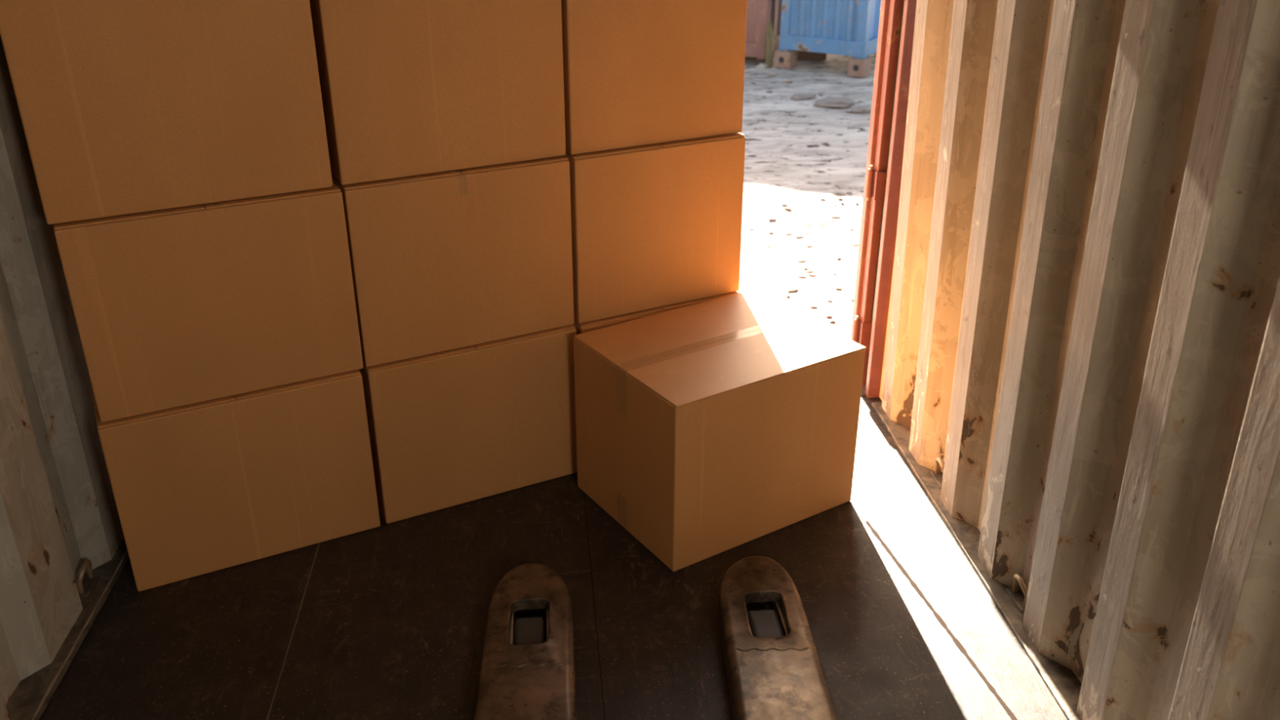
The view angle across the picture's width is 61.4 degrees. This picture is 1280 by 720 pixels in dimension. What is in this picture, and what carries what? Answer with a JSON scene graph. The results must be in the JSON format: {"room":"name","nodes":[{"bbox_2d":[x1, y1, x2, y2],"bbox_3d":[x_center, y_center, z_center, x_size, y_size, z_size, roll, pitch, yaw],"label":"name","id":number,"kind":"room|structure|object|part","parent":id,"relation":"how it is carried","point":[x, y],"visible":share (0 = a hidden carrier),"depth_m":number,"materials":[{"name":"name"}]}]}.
{"room":"shipping container interior","nodes":[
{"label":"shipping container interior","id":0,"kind":"room"},
{"bbox_2d":[0,35,124,719],"bbox_3d":[-1.257,0.679,0.050,0.052,2.388,6.820,-2,26,-5],"label":"wall","id":1,"kind":"structure","parent":0,"point":[59,512],"depth_m":2.67,"materials":[{"name":"paint"}]},
{"bbox_2d":[5,538,128,719],"bbox_3d":[-1.285,1.665,0.750,0.153,0.010,6.570,-2,26,-5],"label":"baseboard","id":2,"kind":"structure","parent":1,"relation":"attached to","point":[23,704],"depth_m":2.69,"materials":[{"name":"metal"}]},
{"bbox_2d":[75,559,100,598],"bbox_3d":[-1.506,0.583,2.920,0.038,0.081,0.097,-2,26,-5],"label":"ring","id":3,"kind":"object","parent":1,"relation":"attached to","point":[85,585],"visible":0.93,"depth_m":2.91,"materials":[{"name":"metal"}]},
{"bbox_3d":[-1.506,0.615,2.936,0.038,0.008,0.097,-2,26,-5],"label":"plate","id":4,"kind":"part","parent":3,"relation":"part of","materials":[{"name":"metal"}]},
{"bbox_2d":[39,395,1067,719],"bbox_3d":[-0.029,1.590,0.953,2.695,0.030,6.760,-2,26,-5],"label":"floor","id":5,"kind":"structure","parent":0,"point":[391,622],"depth_m":2.81,"materials":[{"name":"brown wood"}]},
{"bbox_2d":[91,369,380,591],"bbox_3d":[-1.132,0.283,3.070,0.671,0.510,0.270,-13,28,-25],"label":"cardboard box","id":6,"kind":"object","parent":5,"relation":"on","point":[206,486],"visible":0.7,"depth_m":2.95,"materials":[{"name":"brown cardboard"}]},
{"bbox_2d":[53,181,363,422],"bbox_3d":[-1.130,-0.191,2.866,0.671,0.515,0.270,-13,28,-25],"label":"cardboard box","id":7,"kind":"object","parent":6,"relation":"on","point":[176,307],"visible":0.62,"depth_m":2.74,"materials":[{"name":"brown cardboard"}]},
{"bbox_2d":[0,0,333,224],"bbox_3d":[-1.153,-0.665,2.654,0.665,0.516,0.270,-13,28,-25],"label":"cardboard box","id":8,"kind":"object","parent":7,"relation":"on","point":[126,107],"visible":1,"depth_m":2.54,"materials":[{"name":"brown cardboard"}]},
{"bbox_2d":[266,542,319,719],"bbox_3d":[-0.686,1.637,0.817,0.005,0.001,6.600,-2,26,-5],"label":"trim","id":9,"kind":"structure","parent":5,"relation":"on","point":[302,600],"depth_m":2.81,"materials":[{"name":"brown metal"}]},
{"bbox_2d":[358,324,577,523],"bbox_3d":[-0.573,0.117,3.418,0.642,0.510,0.420,-13,28,-25],"label":"cardboard box","id":10,"kind":"object","parent":5,"relation":"on","point":[447,428],"visible":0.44,"depth_m":3.23,"materials":[{"name":"brown cardboard"}]},
{"bbox_2d":[331,155,573,367],"bbox_3d":[-0.581,-0.355,3.209,0.642,0.516,0.420,-13,28,-25],"label":"cardboard box","id":11,"kind":"object","parent":10,"relation":"on","point":[451,260],"visible":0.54,"depth_m":3.03,"materials":[{"name":"brown cardboard"}]},
{"bbox_2d":[309,0,565,185],"bbox_3d":[-0.592,-0.832,3.002,0.642,0.516,0.420,-13,28,-25],"label":"cardboard box","id":12,"kind":"object","parent":11,"relation":"on","point":[409,87],"visible":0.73,"depth_m":2.83,"materials":[{"name":"brown cardboard"}]},
{"bbox_2d":[583,492,604,719],"bbox_3d":[0.091,1.605,0.884,0.003,0.001,6.600,-2,26,-5],"label":"trim","id":13,"kind":"structure","parent":5,"relation":"on","point":[584,492],"depth_m":2.85,"materials":[{"name":"metal"}]},
{"bbox_2d":[473,555,838,719],"bbox_3d":[0.051,0.782,2.259,0.894,0.294,1.462,-2,26,-5],"label":"jack","id":14,"kind":"object","parent":5,"relation":"on","point":[774,669],"visible":1,"depth_m":2.59,"materials":[{"name":"metal"}]},
{"bbox_3d":[-0.275,0.697,2.704,0.100,0.038,0.222,-2,26,-5],"label":"roller frame","id":15,"kind":"part","parent":14,"relation":"part of","materials":[{"name":"metal"}]},
{"bbox_3d":[0.320,0.684,2.729,0.100,0.038,0.224,-2,26,-5],"label":"roller frame","id":16,"kind":"part","parent":14,"relation":"part of","materials":[{"name":"metal"}]},
{"bbox_2d":[573,291,739,334],"bbox_3d":[-0.019,-0.007,3.678,0.581,0.510,0.420,-13,28,-25],"label":"cardboard box","id":17,"kind":"object","parent":5,"relation":"on","point":[587,326],"visible":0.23,"depth_m":3.36,"materials":[{"name":"brown cardboard"}]},
{"bbox_2d":[564,133,745,323],"bbox_3d":[-0.028,-0.480,3.471,0.581,0.515,0.420,-13,28,-25],"label":"cardboard box","id":18,"kind":"object","parent":17,"relation":"on","point":[655,225],"visible":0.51,"depth_m":3.29,"materials":[{"name":"brown cardboard"}]},
{"bbox_2d":[560,0,746,155],"bbox_3d":[-0.038,-0.957,3.264,0.581,0.516,0.420,-13,28,-25],"label":"cardboard box","id":19,"kind":"object","parent":18,"relation":"on","point":[637,73],"visible":0.79,"depth_m":3.10,"materials":[{"name":"brown cardboard"}]},
{"bbox_2d":[573,289,866,571],"bbox_3d":[0.228,0.182,3.264,0.671,0.526,0.536,-16,30,-29],"label":"cardboard box","id":20,"kind":"object","parent":5,"relation":"on","point":[706,429],"visible":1,"depth_m":3.07,"materials":[{"name":"brown cardboard"}]},
{"bbox_2d":[865,520,1017,719],"bbox_3d":[0.799,0.703,2.778,0.147,0.001,1.041,-2,26,-5],"label":"trim","id":21,"kind":"structure","parent":5,"relation":"on","point":[937,615],"depth_m":2.80,"materials":[{"name":"metal"}]},
{"bbox_2d":[881,0,1279,719],"bbox_3d":[1.192,0.517,0.387,0.105,2.388,6.645,-2,26,-5],"label":"wall","id":22,"kind":"structure","parent":0,"point":[1084,326],"depth_m":2.31,"materials":[{"name":"metal"}]},
{"bbox_2d":[861,384,866,395],"bbox_3d":[-0.348,0.235,3.991,2.695,0.206,0.160,-2,26,-5],"label":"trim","id":23,"kind":"structure","parent":22,"relation":"attached to","point":[863,389],"depth_m":4.00,"materials":[{"name":"metal"}]},
{"bbox_2d":[850,0,904,386],"bbox_3d":[0.826,-0.974,3.582,0.076,2.380,0.154,-2,26,-5],"label":"door","id":24,"kind":"structure","parent":22,"relation":"in","point":[891,11],"depth_m":3.71,"materials":[{"name":"red paint"}]},
{"bbox_2d":[879,240,896,400],"bbox_3d":[0.943,-0.929,3.430,0.124,2.390,0.119,-2,26,-5],"label":"trim","id":25,"kind":"structure","parent":22,"relation":"attached to","point":[887,325],"depth_m":3.87,"materials":[{"name":"beige paint"}]},
{"bbox_2d":[865,0,916,398],"bbox_3d":[0.917,-0.969,3.479,0.181,2.420,0.047,-9,27,-18],"label":"trim","id":26,"kind":"structure","parent":22,"relation":"attached to","point":[891,211],"depth_m":3.65,"materials":[{"name":"red paint"}]},
{"bbox_2d":[930,457,944,488],"bbox_3d":[0.957,0.347,3.411,0.038,0.081,0.097,-2,26,-5],"label":"ring","id":27,"kind":"object","parent":22,"relation":"attached to","point":[937,474],"visible":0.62,"depth_m":3.43,"materials":[{"name":"metal"}]},
{"bbox_3d":[0.957,0.380,3.427,0.038,0.008,0.097,-2,26,-5],"label":"plate","id":28,"kind":"part","parent":27,"relation":"part of","materials":[{"name":"metal"}]},
{"bbox_2d":[871,402,1081,719],"bbox_3d":[1.239,1.559,0.968,0.167,0.010,6.570,-2,26,-5],"label":"baseboard","id":29,"kind":"structure","parent":22,"relation":"attached to","point":[1062,679],"depth_m":2.93,"materials":[{"name":"metal"}]},
{"bbox_2d":[1006,573,1028,613],"bbox_3d":[1.015,0.608,2.863,0.038,0.081,0.097,-2,26,-5],"label":"ring","id":30,"kind":"object","parent":22,"relation":"attached to","point":[1020,598],"visible":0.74,"depth_m":2.87,"materials":[{"name":"metal"}]},
{"bbox_3d":[1.015,0.641,2.878,0.038,0.008,0.097,-2,26,-5],"label":"plate","id":31,"kind":"part","parent":30,"relation":"part of","materials":[{"name":"metal"}]},
{"label":"outside","id":32,"kind":"structure","parent":0,"visible":0},
{"bbox_2d":[737,52,876,339],"bbox_3d":[0.191,-6.291,17.943,32.000,0.110,30.400,-2,26,-5],"label":"ground","id":33,"kind":"structure","parent":32,"point":[798,153],"depth_m":7.11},
{"bbox_2d":[755,62,767,69],"bbox_3d":[1.234,-2.978,10.956,0.108,0.072,0.104,17,30,32],"label":"stone","id":34,"kind":"object","parent":33,"relation":"on","point":[761,66],"visible":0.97,"depth_m":10.93,"materials":[{"name":"grey stone"}]},
{"bbox_2d":[745,0,782,59],"bbox_3d":[-1.069,-5.282,12.581,6.050,2.710,2.440,10,27,19],"label":"container","id":35,"kind":"object","parent":33,"relation":"on","point":[759,12],"visible":0.14,"depth_m":11.11,"materials":[{"name":"metal"}]},
{"bbox_3d":[-1.507,-4.810,11.589,5.900,2.410,0.025,10,27,19],"label":"panel","id":36,"kind":"part","parent":35,"relation":"part of","materials":[{"name":"brown paint"}]},
{"bbox_3d":[-1.496,-3.667,12.132,6.020,0.140,0.080,10,27,19],"label":"rail","id":37,"kind":"part","parent":35,"relation":"part of","materials":[{"name":"red metal"}]},
{"bbox_3d":[1.270,-4.327,10.629,0.095,2.660,0.090,10,27,19],"label":"corner post","id":38,"kind":"part","parent":35,"relation":"part of","materials":[{"name":"brown metal"}]},
{"bbox_3d":[1.715,-4.817,11.600,0.025,2.410,2.300,10,27,19],"label":"panel","id":39,"kind":"part","parent":35,"relation":"part of","materials":[{"name":"brown paint"}]},
{"bbox_3d":[1.713,-3.675,12.144,0.080,0.140,2.400,10,27,19],"label":"rail","id":40,"kind":"part","parent":35,"relation":"part of","materials":[{"name":"brown metal"}]},
{"bbox_2d":[764,20,773,67],"bbox_3d":[1.313,-3.211,10.938,0.084,0.499,0.088,-2,26,-5],"label":"dry weeds","id":41,"kind":"object","parent":33,"relation":"on","point":[769,42],"visible":0.88,"depth_m":10.93,"materials":[{"name":"plant"}]},
{"bbox_2d":[767,71,777,75],"bbox_3d":[1.300,-2.810,10.613,0.082,0.046,0.074,-23,34,-39],"label":"stone","id":42,"kind":"object","parent":33,"relation":"on","point":[772,73],"visible":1,"depth_m":10.60,"materials":[{"name":"grey stone"}]},
{"bbox_2d":[783,78,793,83],"bbox_3d":[1.425,-2.679,10.334,0.090,0.046,0.089,12,28,23],"label":"stone","id":43,"kind":"object","parent":33,"relation":"on","point":[787,80],"visible":1,"depth_m":10.31,"materials":[{"name":"grey stone"}]},
{"bbox_2d":[748,198,858,323],"bbox_3d":[1.306,-0.457,5.694,1.427,0.076,2.565,-2,26,-5],"label":"clod","id":44,"kind":"object","parent":33,"relation":"on","point":[792,290],"visible":0.5,"depth_m":6.10,"materials":[{"name":"beige soil"}]},
{"bbox_2d":[791,93,816,100],"bbox_3d":[1.450,-2.357,9.657,0.228,0.045,0.181,-11,28,-23],"label":"stone","id":45,"kind":"object","parent":33,"relation":"on","point":[797,96],"visible":1,"depth_m":9.62,"materials":[{"name":"grey stone"}]},
{"bbox_2d":[796,50,826,60],"bbox_3d":[1.799,-3.319,11.546,0.350,0.170,0.250,-2,26,-5],"label":"wood block","id":46,"kind":"object","parent":33,"relation":"on","point":[802,55],"visible":0.24,"depth_m":11.45,"materials":[{"name":"brown wood"}]},
{"bbox_2d":[773,0,881,77],"bbox_3d":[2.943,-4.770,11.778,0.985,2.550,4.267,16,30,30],"label":"shipping container","id":47,"kind":"object","parent":33,"relation":"on","point":[850,28],"visible":0.6,"depth_m":10.55,"materials":[{"name":"blue metal"}]},
{"bbox_3d":[1.470,-4.185,10.411,0.095,2.330,0.090,16,30,30],"label":"corner post","id":48,"kind":"part","parent":47,"relation":"part of","materials":[{"name":"blue metal"}]},
{"bbox_3d":[1.808,-3.111,10.655,0.885,0.140,0.080,16,30,30],"label":"rail","id":49,"kind":"part","parent":47,"relation":"part of","materials":[{"name":"blue metal"}]},
{"bbox_3d":[1.798,-4.105,10.185,0.765,2.080,0.025,16,30,30],"label":"panel","id":50,"kind":"part","parent":47,"relation":"part of","materials":[{"name":"blue paint"}]},
{"bbox_3d":[2.149,-3.992,10.004,0.095,2.330,0.090,16,30,30],"label":"corner post","id":51,"kind":"part","parent":47,"relation":"part of","materials":[{"name":"blue metal"}]},
{"bbox_3d":[3.308,-3.761,12.020,0.080,0.140,4.200,16,30,30],"label":"rail","id":52,"kind":"part","parent":47,"relation":"part of","materials":[{"name":"blue metal"}]},
{"bbox_3d":[3.309,-4.754,11.546,0.025,2.080,4.100,16,30,30],"label":"panel","id":53,"kind":"part","parent":47,"relation":"part of","materials":[{"name":"blue paint"}]},
{"bbox_2d":[813,97,855,107],"bbox_3d":[1.690,-2.236,9.397,0.381,0.078,0.301,-2,26,-5],"label":"stone","id":54,"kind":"object","parent":33,"relation":"on","point":[839,102],"visible":1,"depth_m":9.32,"materials":[{"name":"grey stone"}]},
{"bbox_2d":[850,106,871,113],"bbox_3d":[1.874,-2.120,9.155,0.185,0.063,0.139,-2,26,-5],"label":"stone","id":55,"kind":"object","parent":33,"relation":"on","point":[855,109],"visible":0.97,"depth_m":9.11,"materials":[{"name":"grey stone"}]}
]}

